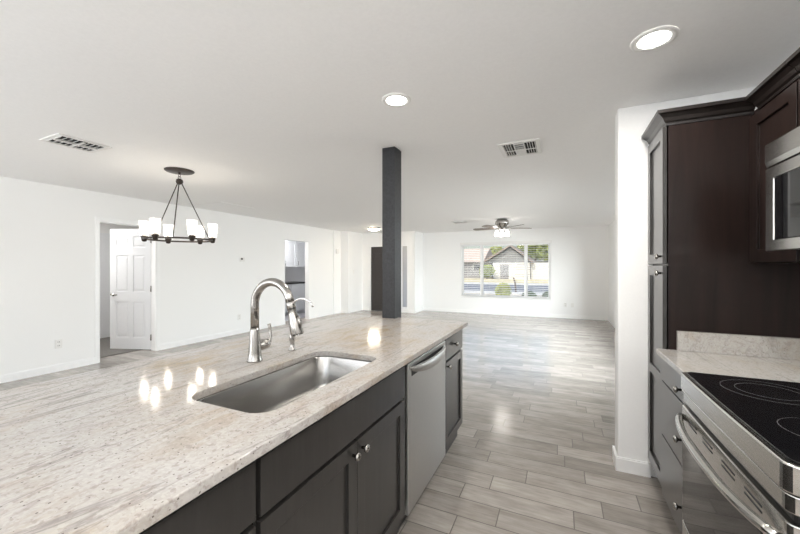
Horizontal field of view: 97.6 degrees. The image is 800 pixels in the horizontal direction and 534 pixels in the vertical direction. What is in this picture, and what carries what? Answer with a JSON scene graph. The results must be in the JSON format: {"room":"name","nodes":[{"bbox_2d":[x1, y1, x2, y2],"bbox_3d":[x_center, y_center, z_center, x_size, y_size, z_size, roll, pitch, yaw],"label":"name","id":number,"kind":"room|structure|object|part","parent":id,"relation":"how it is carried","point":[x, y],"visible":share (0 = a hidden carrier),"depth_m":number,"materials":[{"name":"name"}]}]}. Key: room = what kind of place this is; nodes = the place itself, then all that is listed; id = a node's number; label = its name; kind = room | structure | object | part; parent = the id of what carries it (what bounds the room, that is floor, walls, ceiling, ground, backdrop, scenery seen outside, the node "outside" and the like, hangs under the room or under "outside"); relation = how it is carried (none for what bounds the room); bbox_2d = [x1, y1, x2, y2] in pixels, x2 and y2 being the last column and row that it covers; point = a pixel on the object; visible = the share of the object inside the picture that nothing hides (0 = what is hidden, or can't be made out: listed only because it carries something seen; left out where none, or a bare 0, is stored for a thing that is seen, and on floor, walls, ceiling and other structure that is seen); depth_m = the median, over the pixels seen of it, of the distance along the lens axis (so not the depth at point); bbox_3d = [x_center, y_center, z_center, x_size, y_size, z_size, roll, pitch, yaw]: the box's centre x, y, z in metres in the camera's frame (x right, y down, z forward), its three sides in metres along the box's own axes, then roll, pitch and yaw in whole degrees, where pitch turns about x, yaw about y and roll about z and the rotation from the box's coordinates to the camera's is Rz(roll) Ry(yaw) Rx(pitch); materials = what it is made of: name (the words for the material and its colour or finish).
{"room":"kitchen","nodes":[
{"label":"kitchen","id":0,"kind":"room"},
{"bbox_2d":[0,176,340,374],"bbox_3d":[-4.213,0.150,5.334,0.142,2.440,11.400,0,0,25],"label":"wall","id":1,"kind":"structure","parent":0,"point":[47,231],"depth_m":5.35,"materials":[{"name":"paint"}]},
{"bbox_2d":[55,339,61,348],"bbox_3d":[-4.489,1.010,4.603,0.007,0.115,0.075,0,0,25],"label":"wall outlet","id":2,"kind":"object","parent":1,"relation":"attached to","point":[58,343],"visible":1,"depth_m":4.60,"materials":[{"name":"white plastic"}]},
{"bbox_2d":[95,217,159,363],"bbox_3d":[-4.194,0.330,5.387,0.132,2.084,0.884,0,0,25],"label":"trim","id":3,"kind":"structure","parent":1,"relation":"attached to","point":[155,245],"depth_m":5.71,"materials":[{"name":"paint"}]},
{"bbox_2d":[110,229,151,349],"bbox_3d":[-4.457,0.363,5.779,0.748,1.990,0.091,0,0,6],"label":"door","id":4,"kind":"structure","parent":1,"relation":"in","point":[130,257],"depth_m":5.79,"materials":[{"name":"paint"}]},
{"bbox_2d":[0,310,347,382],"bbox_3d":[-4.041,1.323,5.256,0.280,0.094,11.400,0,0,25],"label":"baseboard","id":5,"kind":"structure","parent":1,"relation":"attached to","point":[89,361],"depth_m":4.94,"materials":[{"name":"paint"}]},
{"bbox_2d":[100,223,304,281],"bbox_3d":[-4.393,0.150,7.517,2.000,2.440,8.620,0,0,25],"label":"wall","id":6,"kind":"structure","parent":0,"point":[297,274],"depth_m":10.73,"materials":[{"name":"paint"}]},
{"bbox_2d":[100,233,109,337],"bbox_3d":[-5.792,0.344,6.504,0.054,2.028,0.805,0,0,25],"label":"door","id":7,"kind":"structure","parent":6,"relation":"in","point":[104,237],"depth_m":6.73,"materials":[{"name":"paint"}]},
{"bbox_2d":[285,240,304,266],"bbox_3d":[-3.322,-0.390,10.370,0.525,0.780,1.900,0,0,25],"label":"wall cabinet","id":8,"kind":"object","parent":6,"relation":"attached to","point":[294,250],"visible":0.26,"depth_m":10.31,"materials":[{"name":"grey paint"}]},
{"bbox_3d":[-3.187,-0.389,10.130,0.020,0.772,0.519,0,0,25],"label":"door","id":9,"kind":"part","parent":8,"relation":"part of","materials":[{"name":"grey paint"}]},
{"bbox_3d":[-2.983,-0.389,10.575,0.020,0.772,0.439,0,0,25],"label":"door","id":10,"kind":"part","parent":8,"relation":"part of","materials":[{"name":"grey paint"}]},
{"bbox_2d":[0,310,679,533],"bbox_3d":[-1.952,1.424,5.170,10.350,0.132,13.220,0,0,25],"label":"floor","id":11,"kind":"structure","parent":0,"point":[531,450],"depth_m":2.83,"materials":[{"name":"grey wood"}]},
{"bbox_2d":[139,461,255,533],"bbox_3d":[-0.821,0.929,0.662,0.615,0.882,0.822,0,0,25],"label":"base cabinet","id":12,"kind":"object","parent":11,"relation":"on","point":[228,507],"visible":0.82,"depth_m":0.81,"materials":[{"name":"brown wood"}]},
{"bbox_2d":[0,314,467,533],"bbox_3d":[-0.612,0.471,1.750,1.178,0.030,3.075,0,0,25],"label":"countertop","id":13,"kind":"structure","parent":12,"relation":"on","point":[118,449],"depth_m":1.03,"materials":[{"name":"beige stone"}]},
{"bbox_2d":[247,278,303,362],"bbox_3d":[-0.575,0.254,1.672,0.326,0.404,0.136,0,0,25],"label":"kitchen faucet","id":14,"kind":"object","parent":13,"relation":"on","point":[256,345],"visible":1,"depth_m":1.67,"materials":[{"name":"silver metal"}]},
{"bbox_3d":[-0.665,0.341,1.763,0.032,0.111,0.046,0,0,25],"label":"lever","id":15,"kind":"part","parent":14,"relation":"part of","materials":[{"name":"silver metal"}]},
{"bbox_3d":[-0.604,0.175,1.651,0.257,0.246,0.039,0,0,25],"label":"spout","id":16,"kind":"part","parent":14,"relation":"part of","materials":[{"name":"silver metal"}]},
{"bbox_2d":[196,356,371,412],"bbox_3d":[-0.429,0.583,1.502,0.420,0.194,0.815,0,0,25],"label":"sink","id":17,"kind":"object","parent":13,"relation":"in","point":[272,391],"visible":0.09,"depth_m":1.67,"materials":[{"name":"metal"}]},
{"bbox_2d":[288,298,313,350],"bbox_3d":[-0.528,0.310,1.907,0.165,0.291,0.072,0,0,25],"label":"tap","id":18,"kind":"object","parent":13,"relation":"on","point":[291,339],"visible":0.65,"depth_m":1.91,"materials":[{"name":"silver metal"}]},
{"bbox_3d":[-0.527,0.260,1.890,0.150,0.190,0.011,0,0,25],"label":"spout","id":19,"kind":"part","parent":18,"relation":"part of","materials":[{"name":"silver metal"}]},
{"bbox_2d":[382,146,400,318],"bbox_3d":[-0.074,0.150,3.192,0.125,2.440,0.145,0,0,25],"label":"pillar","id":20,"kind":"structure","parent":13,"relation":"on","point":[391,156],"depth_m":3.13,"materials":[{"name":"grey paint"}]},
{"bbox_3d":[-0.466,0.963,0.725,0.020,0.585,0.404,0,0,25],"label":"door","id":21,"kind":"part","parent":12,"relation":"part of","materials":[{"name":"brown wood"}]},
{"bbox_2d":[285,283,304,314],"bbox_3d":[-3.384,0.930,10.151,0.595,0.880,1.450,0,0,25],"label":"base cabinet","id":22,"kind":"object","parent":11,"relation":"on","point":[298,290],"visible":0.2,"depth_m":10.30,"materials":[{"name":"grey paint"}]},
{"bbox_3d":[-3.274,0.890,9.699,0.020,0.780,0.714,0,0,25],"label":"door","id":23,"kind":"part","parent":22,"relation":"part of","materials":[{"name":"grey paint"}]},
{"bbox_2d":[285,281,304,283],"bbox_3d":[-3.369,0.470,10.149,0.627,0.036,1.500,0,0,25],"label":"countertop","id":24,"kind":"structure","parent":22,"relation":"on","point":[292,282],"depth_m":10.21,"materials":[{"name":"black plastic"}]},
{"bbox_3d":[-2.971,0.890,10.361,0.020,0.780,0.719,0,0,25],"label":"door","id":25,"kind":"part","parent":22,"relation":"part of","materials":[{"name":"grey paint"}]},
{"bbox_2d":[251,366,404,533],"bbox_3d":[-0.432,0.929,1.475,0.647,0.882,0.967,0,0,25],"label":"base cabinet","id":26,"kind":"object","parent":11,"relation":"on","point":[344,472],"visible":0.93,"depth_m":1.29,"materials":[{"name":"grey wood"}]},
{"bbox_3d":[-0.275,0.964,1.141,0.020,0.583,0.479,0,0,25],"label":"door","id":27,"kind":"part","parent":26,"relation":"part of","materials":[{"name":"brown wood"}]},
{"bbox_3d":[-0.165,0.715,1.321,0.032,0.032,0.033,0,0,25],"label":"knob","id":28,"kind":"part","parent":26,"relation":"part of","materials":[{"name":"silver metal"}]},
{"bbox_3d":[-0.136,0.715,1.383,0.032,0.032,0.033,0,0,25],"label":"knob","id":29,"kind":"part","parent":26,"relation":"part of","materials":[{"name":"silver metal"}]},
{"bbox_3d":[-0.079,0.964,1.571,0.020,0.583,0.458,0,0,25],"label":"door","id":30,"kind":"part","parent":26,"relation":"part of","materials":[{"name":"brown wood"}]},
{"bbox_2d":[399,340,445,527],"bbox_3d":[-0.070,0.932,2.211,0.635,0.876,0.660,0,0,25],"label":"dishwasher","id":31,"kind":"object","parent":11,"relation":"on","point":[424,398],"visible":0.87,"depth_m":1.98,"materials":[{"name":"silver metal"}]},
{"bbox_3d":[0.193,0.554,2.091,0.058,0.059,0.600,0,0,25],"label":"handle","id":32,"kind":"part","parent":31,"relation":"part of","materials":[{"name":"silver metal"}]},
{"bbox_2d":[445,329,461,454],"bbox_3d":[0.145,0.929,2.739,0.647,0.882,0.467,0,0,25],"label":"base cabinet","id":33,"kind":"object","parent":11,"relation":"on","point":[453,344],"visible":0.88,"depth_m":2.60,"materials":[{"name":"grey wood"}]},
{"bbox_3d":[0.401,0.575,2.620,0.020,0.146,0.451,0,0,25],"label":"drawer","id":34,"kind":"part","parent":33,"relation":"part of","materials":[{"name":"wood"}]},
{"bbox_2d":[662,359,685,533],"bbox_3d":[1.622,0.929,1.610,0.645,0.882,0.491,0,0,25],"label":"base cabinet","id":35,"kind":"object","parent":11,"relation":"on","point":[672,401],"visible":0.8,"depth_m":1.77,"materials":[{"name":"grey wood"}]},
{"bbox_3d":[1.367,1.092,1.727,0.020,0.326,0.483,0,0,25],"label":"drawer","id":36,"kind":"part","parent":35,"relation":"part of","materials":[{"name":"wood"}]},
{"bbox_3d":[1.367,0.777,1.727,0.020,0.290,0.483,0,0,25],"label":"drawer","id":37,"kind":"part","parent":35,"relation":"part of","materials":[{"name":"wood"}]},
{"bbox_3d":[1.367,0.564,1.727,0.020,0.123,0.483,0,0,25],"label":"drawer","id":38,"kind":"part","parent":35,"relation":"part of","materials":[{"name":"wood"}]},
{"bbox_3d":[1.298,1.122,1.639,0.032,0.032,0.033,0,0,25],"label":"knob","id":39,"kind":"part","parent":35,"relation":"part of","materials":[{"name":"silver metal"}]},
{"bbox_3d":[1.298,0.807,1.639,0.032,0.032,0.033,0,0,25],"label":"knob","id":40,"kind":"part","parent":35,"relation":"part of","materials":[{"name":"silver metal"}]},
{"bbox_3d":[1.298,0.574,1.639,0.032,0.032,0.033,0,0,25],"label":"knob","id":41,"kind":"part","parent":35,"relation":"part of","materials":[{"name":"silver metal"}]},
{"bbox_2d":[656,349,799,382],"bbox_3d":[1.624,0.471,1.607,0.638,0.030,0.498,0,0,25],"label":"countertop","id":42,"kind":"structure","parent":35,"relation":"on","point":[787,370],"depth_m":1.62,"materials":[{"name":"grey stone"}]},
{"bbox_2d":[641,97,799,486],"bbox_3d":[1.793,0.255,1.979,0.642,2.230,0.424,0,0,25],"label":"pantry cabinet","id":43,"kind":"object","parent":11,"relation":"on","point":[702,278],"visible":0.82,"depth_m":1.88,"materials":[{"name":"brown wood"}]},
{"bbox_3d":[1.554,0.619,2.119,0.020,1.253,0.363,0,0,25],"label":"door","id":44,"kind":"part","parent":43,"relation":"part of","materials":[{"name":"wood"}]},
{"bbox_3d":[1.554,-0.402,2.119,0.020,0.767,0.363,0,0,25],"label":"door","id":45,"kind":"part","parent":43,"relation":"part of","materials":[{"name":"wood"}]},
{"bbox_3d":[1.690,-0.823,2.026,0.416,0.075,0.424,0,0,25],"label":"crown moulding","id":46,"kind":"part","parent":43,"relation":"part of","materials":[{"name":"brown wood"}]},
{"bbox_2d":[675,372,799,533],"bbox_3d":[1.303,0.908,1.032,0.689,0.925,0.791,0,0,25],"label":"range","id":47,"kind":"object","parent":11,"relation":"on","point":[740,436],"visible":1,"depth_m":1.08,"materials":[{"name":"silver metal"}]},
{"bbox_3d":[1.076,1.174,1.136,0.073,0.192,0.783,0,0,25],"label":"warming drawer","id":48,"kind":"part","parent":47,"relation":"part of","materials":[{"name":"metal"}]},
{"bbox_3d":[1.076,0.878,1.136,0.073,0.384,0.783,0,0,25],"label":"door glass","id":49,"kind":"part","parent":47,"relation":"part of","materials":[{"name":"black glass"}]},
{"bbox_3d":[1.023,0.638,1.166,0.069,0.033,0.750,0,0,25],"label":"handle","id":50,"kind":"part","parent":47,"relation":"part of","materials":[{"name":"metal"}]},
{"bbox_2d":[341,231,362,309],"bbox_3d":[-1.524,0.150,10.906,0.400,2.440,0.970,0,0,25],"label":"wall","id":51,"kind":"structure","parent":0,"point":[351,242],"depth_m":10.56,"materials":[{"name":"paint"}]},
{"bbox_2d":[363,231,422,312],"bbox_3d":[-0.231,0.150,11.101,1.790,2.440,0.700,0,0,25],"label":"wall","id":52,"kind":"structure","parent":0,"point":[413,239],"depth_m":10.69,"materials":[{"name":"paint"}]},
{"bbox_2d":[370,246,381,310],"bbox_3d":[-0.523,0.352,10.852,0.935,2.035,0.135,0,0,25],"label":"door","id":53,"kind":"structure","parent":52,"relation":"in","point":[375,251],"depth_m":10.98,"materials":[{"name":"black paint"}]},
{"bbox_2d":[348,307,422,312],"bbox_3d":[-0.405,1.323,10.773,2.300,0.094,0.786,0,0,-1],"label":"baseboard","id":54,"kind":"structure","parent":52,"relation":"attached to","point":[361,308],"depth_m":10.69,"materials":[{"name":"paint"}]},
{"bbox_2d":[401,245,407,308],"bbox_3d":[0.151,0.292,10.588,0.230,1.915,0.095,0,0,25],"label":"window","id":55,"kind":"structure","parent":52,"relation":"in","point":[404,248],"depth_m":10.59,"materials":[{"name":"paint"}]},
{"bbox_3d":[0.155,0.292,10.598,0.180,1.855,0.006,0,0,25],"label":"pane","id":56,"kind":"part","parent":55,"relation":"part of","materials":[{"name":"clear glass"}]},
{"bbox_2d":[0,0,799,232],"bbox_3d":[-1.898,-1.130,5.073,10.730,0.120,14.050,0,0,25],"label":"ceiling","id":57,"kind":"structure","parent":0,"point":[276,108],"depth_m":2.13,"materials":[{"name":"paint"}]},
{"bbox_2d":[39,133,111,152],"bbox_3d":[-2.795,-1.061,3.026,0.334,0.018,0.370,0,0,25],"label":"ceiling vent","id":58,"kind":"object","parent":57,"relation":"in","point":[60,139],"visible":1,"depth_m":3.00,"materials":[{"name":"white plastic"}]},
{"bbox_2d":[140,167,215,243],"bbox_3d":[-2.445,-0.671,3.881,0.735,0.798,0.724,0,0,25],"label":"chandelier","id":59,"kind":"object","parent":57,"relation":"hanging from","point":[174,170],"visible":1,"depth_m":3.85,"materials":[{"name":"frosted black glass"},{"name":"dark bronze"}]},
{"bbox_3d":[-2.616,-0.624,3.904,0.315,0.628,0.011,0,0,8],"label":"rod","id":60,"kind":"part","parent":59,"relation":"part of","materials":[{"name":"brown metal"}]},
{"bbox_3d":[-2.380,-0.624,3.721,0.011,0.628,0.315,0,0,-22],"label":"rod","id":61,"kind":"part","parent":59,"relation":"part of","materials":[{"name":"brown metal"}]},
{"bbox_3d":[-2.339,-0.624,4.017,0.011,0.628,0.315,0,0,38],"label":"rod","id":62,"kind":"part","parent":59,"relation":"part of","materials":[{"name":"brown metal"}]},
{"bbox_2d":[368,227,379,230],"bbox_3d":[-0.709,-1.032,9.560,0.340,0.074,0.340,0,0,25],"label":"flush light","id":63,"kind":"object","parent":57,"relation":"attached to","point":[369,228],"visible":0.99,"depth_m":9.44,"materials":[{"name":"silver metal"}]},
{"bbox_2d":[382,93,410,106],"bbox_3d":[-0.023,-1.066,2.243,0.188,0.008,0.188,0,0,25],"label":"recessed light","id":64,"kind":"object","parent":57,"relation":"in","point":[392,99],"visible":1,"depth_m":2.23,"materials":[{"name":"white plastic"}]},
{"bbox_2d":[452,221,468,223],"bbox_3d":[1.432,-1.061,8.328,0.364,0.018,0.360,0,0,25],"label":"ceiling vent","id":65,"kind":"object","parent":57,"relation":"in","point":[454,222],"visible":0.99,"depth_m":8.28,"materials":[{"name":"white plastic"}]},
{"bbox_2d":[473,218,531,236],"bbox_3d":[2.261,-0.879,7.846,1.266,0.382,1.270,0,0,25],"label":"ceiling fan","id":66,"kind":"object","parent":57,"relation":"hanging from","point":[502,223],"visible":1,"depth_m":7.74,"materials":[{"name":"silver metal"}]},
{"bbox_3d":[1.915,-0.869,8.046,0.465,0.036,0.140,0,0,33],"label":"blade","id":67,"kind":"part","parent":66,"relation":"part of","materials":[{"name":"brown wood"}]},
{"bbox_3d":[1.941,-0.869,7.538,0.465,0.036,0.140,0,0,-39],"label":"blade","id":68,"kind":"part","parent":66,"relation":"part of","materials":[{"name":"brown wood"}]},
{"bbox_2d":[497,138,541,157],"bbox_3d":[1.085,-1.061,3.155,0.344,0.018,0.400,0,0,25],"label":"ceiling vent","id":69,"kind":"object","parent":57,"relation":"in","point":[532,146],"visible":1,"depth_m":3.13,"materials":[{"name":"white plastic"}]},
{"bbox_2d":[630,25,678,51],"bbox_3d":[1.192,-1.066,1.643,0.188,0.008,0.188,0,0,25],"label":"recessed light","id":70,"kind":"object","parent":57,"relation":"in","point":[658,37],"visible":1,"depth_m":1.63,"materials":[{"name":"white plastic"}]},
{"bbox_2d":[423,225,608,316],"bbox_3d":[3.055,0.150,10.050,5.300,2.440,0.120,0,0,25],"label":"wall","id":71,"kind":"structure","parent":0,"point":[579,255],"depth_m":9.52,"materials":[{"name":"paint"}]},
{"bbox_2d":[460,243,551,299],"bbox_3d":[2.985,0.115,10.060,2.525,1.570,0.120,0,0,25],"label":"window","id":72,"kind":"structure","parent":71,"relation":"in","point":[548,244],"depth_m":9.94,"materials":[{"name":"paint"}]},
{"bbox_2d":[460,240,551,298],"bbox_3d":[2.957,0.062,9.997,2.525,1.585,0.053,0,0,25],"label":"window blind","id":73,"kind":"object","parent":72,"relation":"attached to","point":[534,241],"visible":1,"depth_m":9.96,"materials":[{"name":"white plastic"}]},
{"bbox_3d":[2.957,0.845,9.999,2.445,0.020,0.037,0,0,25],"label":"rail","id":74,"kind":"part","parent":73,"relation":"part of","materials":[{"name":"white plastic"}]},
{"bbox_3d":[2.974,0.885,10.035,2.525,0.030,0.065,0,0,25],"label":"sill","id":75,"kind":"part","parent":72,"relation":"part of","materials":[{"name":"paint"}]},
{"bbox_2d":[423,307,607,320],"bbox_3d":[3.027,1.323,9.989,5.032,0.094,0.014,0,0,25],"label":"baseboard","id":76,"kind":"structure","parent":71,"relation":"attached to","point":[424,309],"depth_m":9.83,"materials":[{"name":"paint"}]},
{"bbox_2d":[609,220,614,322],"bbox_3d":[2.693,0.150,3.030,0.120,2.440,12.950,0,0,25],"label":"wall","id":77,"kind":"structure","parent":0,"point":[612,225],"depth_m":8.28,"materials":[{"name":"paint"}]},
{"bbox_2d":[608,317,614,327],"bbox_3d":[3.776,1.323,5.558,0.014,0.094,7.450,0,0,25],"label":"baseboard","id":78,"kind":"structure","parent":77,"relation":"attached to","point":[609,319],"depth_m":8.34,"materials":[{"name":"paint"}]},
{"bbox_2d":[677,331,799,359],"bbox_3d":[1.667,0.403,1.588,0.545,0.106,0.498,0,0,25],"label":"backsplash","id":79,"kind":"structure","parent":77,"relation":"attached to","point":[704,342],"depth_m":1.80,"materials":[{"name":"grey stone"}]},
{"bbox_2d":[745,61,799,262],"bbox_3d":[1.808,-0.439,1.576,0.278,0.837,0.401,0,0,25],"label":"upper cabinet","id":80,"kind":"object","parent":77,"relation":"attached to","point":[775,98],"visible":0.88,"depth_m":1.67,"materials":[{"name":"brown wood"}]},
{"bbox_3d":[1.702,-0.821,1.597,0.067,0.072,0.343,0,0,25],"label":"crown moulding","id":81,"kind":"part","parent":80,"relation":"part of","materials":[{"name":"brown wood"}]},
{"bbox_2d":[785,47,799,125],"bbox_3d":[1.558,-0.686,1.028,0.278,0.342,0.805,0,0,25],"label":"upper cabinet","id":82,"kind":"object","parent":77,"relation":"attached to","point":[793,60],"visible":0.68,"depth_m":1.42,"materials":[{"name":"brown wood"}]},
{"bbox_2d":[765,126,799,250],"bbox_3d":[1.498,-0.288,1.042,0.396,0.447,0.762,0,0,25],"label":"microwave","id":83,"kind":"object","parent":82,"relation":"attached to","point":[782,155],"visible":1,"depth_m":1.34,"materials":[{"name":"silver metal"}]},
{"bbox_3d":[1.462,-0.821,1.072,0.067,0.072,0.805,0,0,25],"label":"crown moulding","id":84,"kind":"part","parent":82,"relation":"part of","materials":[{"name":"brown wood"}]},
{"bbox_3d":[1.555,-0.642,1.248,0.020,0.245,0.393,0,0,25],"label":"door","id":85,"kind":"part","parent":82,"relation":"part of","materials":[{"name":"brown wood"}]},
{"bbox_2d":[615,87,756,476],"bbox_3d":[1.852,0.150,2.265,0.775,2.440,0.140,0,0,25],"label":"wall","id":86,"kind":"structure","parent":0,"point":[631,151],"depth_m":2.33,"materials":[{"name":"paint"}]},
{"bbox_2d":[612,445,650,477],"bbox_3d":[1.845,1.323,2.268,0.789,0.094,0.168,0,0,25],"label":"baseboard","id":87,"kind":"structure","parent":86,"relation":"attached to","point":[637,467],"depth_m":2.32,"materials":[{"name":"paint"}]},
{"label":"outside","id":88,"kind":"structure","parent":0,"visible":0},
{"bbox_2d":[464,282,547,284],"bbox_3d":[4.584,1.650,34.079,100.000,0.300,1.400,0,0,25],"label":"curb","id":89,"kind":"object","parent":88,"point":[464,282],"depth_m":31.82,"materials":[{"name":"concrete"}]},
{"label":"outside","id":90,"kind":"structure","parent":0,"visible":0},
{"bbox_2d":[464,277,547,283],"bbox_3d":[26.993,1.670,83.100,140.000,0.300,106.400,0,0,25],"label":"lawn","id":91,"kind":"structure","parent":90,"point":[490,279],"depth_m":39.41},
{"bbox_2d":[464,248,492,277],"bbox_3d":[6.366,-0.630,54.815,15.200,4.300,10.200,0,0,25],"label":"house","id":92,"kind":"structure","parent":91,"relation":"on","point":[486,253],"depth_m":48.62,"materials":[{"name":"grey paint"}]},
{"bbox_2d":[479,265,495,278],"bbox_3d":[11.055,0.558,44.674,2.082,1.939,2.094,0,0,-12],"label":"shrub","id":93,"kind":"object","parent":91,"relation":"on","point":[486,269],"visible":0.52,"depth_m":44.15,"materials":[{"name":"green plant"}]},
{"bbox_2d":[490,247,502,254],"bbox_3d":[17.717,-1.223,64.419,4.293,5.493,4.152,0,0,-9],"label":"shade tree","id":94,"kind":"object","parent":91,"relation":"on","point":[494,251],"visible":0.16,"depth_m":63.36,"materials":[{"name":"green plant"}]},
{"bbox_2d":[484,246,535,278],"bbox_3d":[15.507,-0.665,48.713,6.300,4.370,9.500,0,0,25],"label":"house","id":95,"kind":"structure","parent":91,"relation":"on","point":[512,259],"depth_m":44.78,"materials":[{"name":"grey"}]},
{"bbox_3d":[13.386,0.605,44.976,0.850,1.830,0.060,0,0,25],"label":"door","id":96,"kind":"part","parent":95,"relation":"part of","materials":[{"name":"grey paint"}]},
{"bbox_2d":[517,245,544,260],"bbox_3d":[25.399,-3.042,65.236,7.422,9.131,7.338,0,0,25],"label":"shade tree","id":97,"kind":"object","parent":91,"relation":"on","point":[534,255],"visible":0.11,"depth_m":64.50,"materials":[{"name":"green plant"}]},
{"bbox_2d":[530,263,547,278],"bbox_3d":[20.050,0.495,42.513,7.880,2.050,0.200,0,0,25],"label":"wall","id":98,"kind":"structure","parent":91,"relation":"on","point":[541,273],"depth_m":43.62,"materials":[{"name":"white paint"}]},
{"bbox_2d":[536,246,547,259],"bbox_3d":[24.530,-2.849,52.600,7.867,8.747,7.895,0,0,25],"label":"shade tree","id":99,"kind":"object","parent":91,"relation":"on","point":[544,252],"visible":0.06,"depth_m":52.25,"materials":[{"name":"green plant"}]},
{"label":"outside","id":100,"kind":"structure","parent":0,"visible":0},
{"bbox_2d":[464,284,547,291],"bbox_3d":[2.297,1.700,29.077,100.000,0.300,9.600,0,0,25],"label":"street","id":101,"kind":"structure","parent":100,"point":[531,288],"depth_m":26.46,"materials":[{"name":"grey asphalt"}]},
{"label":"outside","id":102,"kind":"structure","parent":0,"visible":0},
{"bbox_2d":[464,293,541,295],"bbox_3d":[-2.682,1.670,18.186,100.000,0.300,9.550,0,0,25],"label":"yard","id":103,"kind":"structure","parent":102,"point":[464,293],"depth_m":19.34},
{"bbox_2d":[495,282,510,294],"bbox_3d":[5.044,1.266,17.046,0.818,1.068,0.770,0,0,-39],"label":"shrub","id":104,"kind":"object","parent":103,"relation":"on","point":[496,288],"visible":0.54,"depth_m":16.87,"materials":[{"name":"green plant"}]},
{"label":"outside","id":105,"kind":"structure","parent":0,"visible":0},
{"bbox_2d":[464,290,544,294],"bbox_3d":[-0.198,1.660,23.620,100.000,0.300,2.400,0,0,25],"label":"sidewalk","id":106,"kind":"structure","parent":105,"point":[473,291],"depth_m":20.73,"materials":[{"name":"concrete"}]}
]}

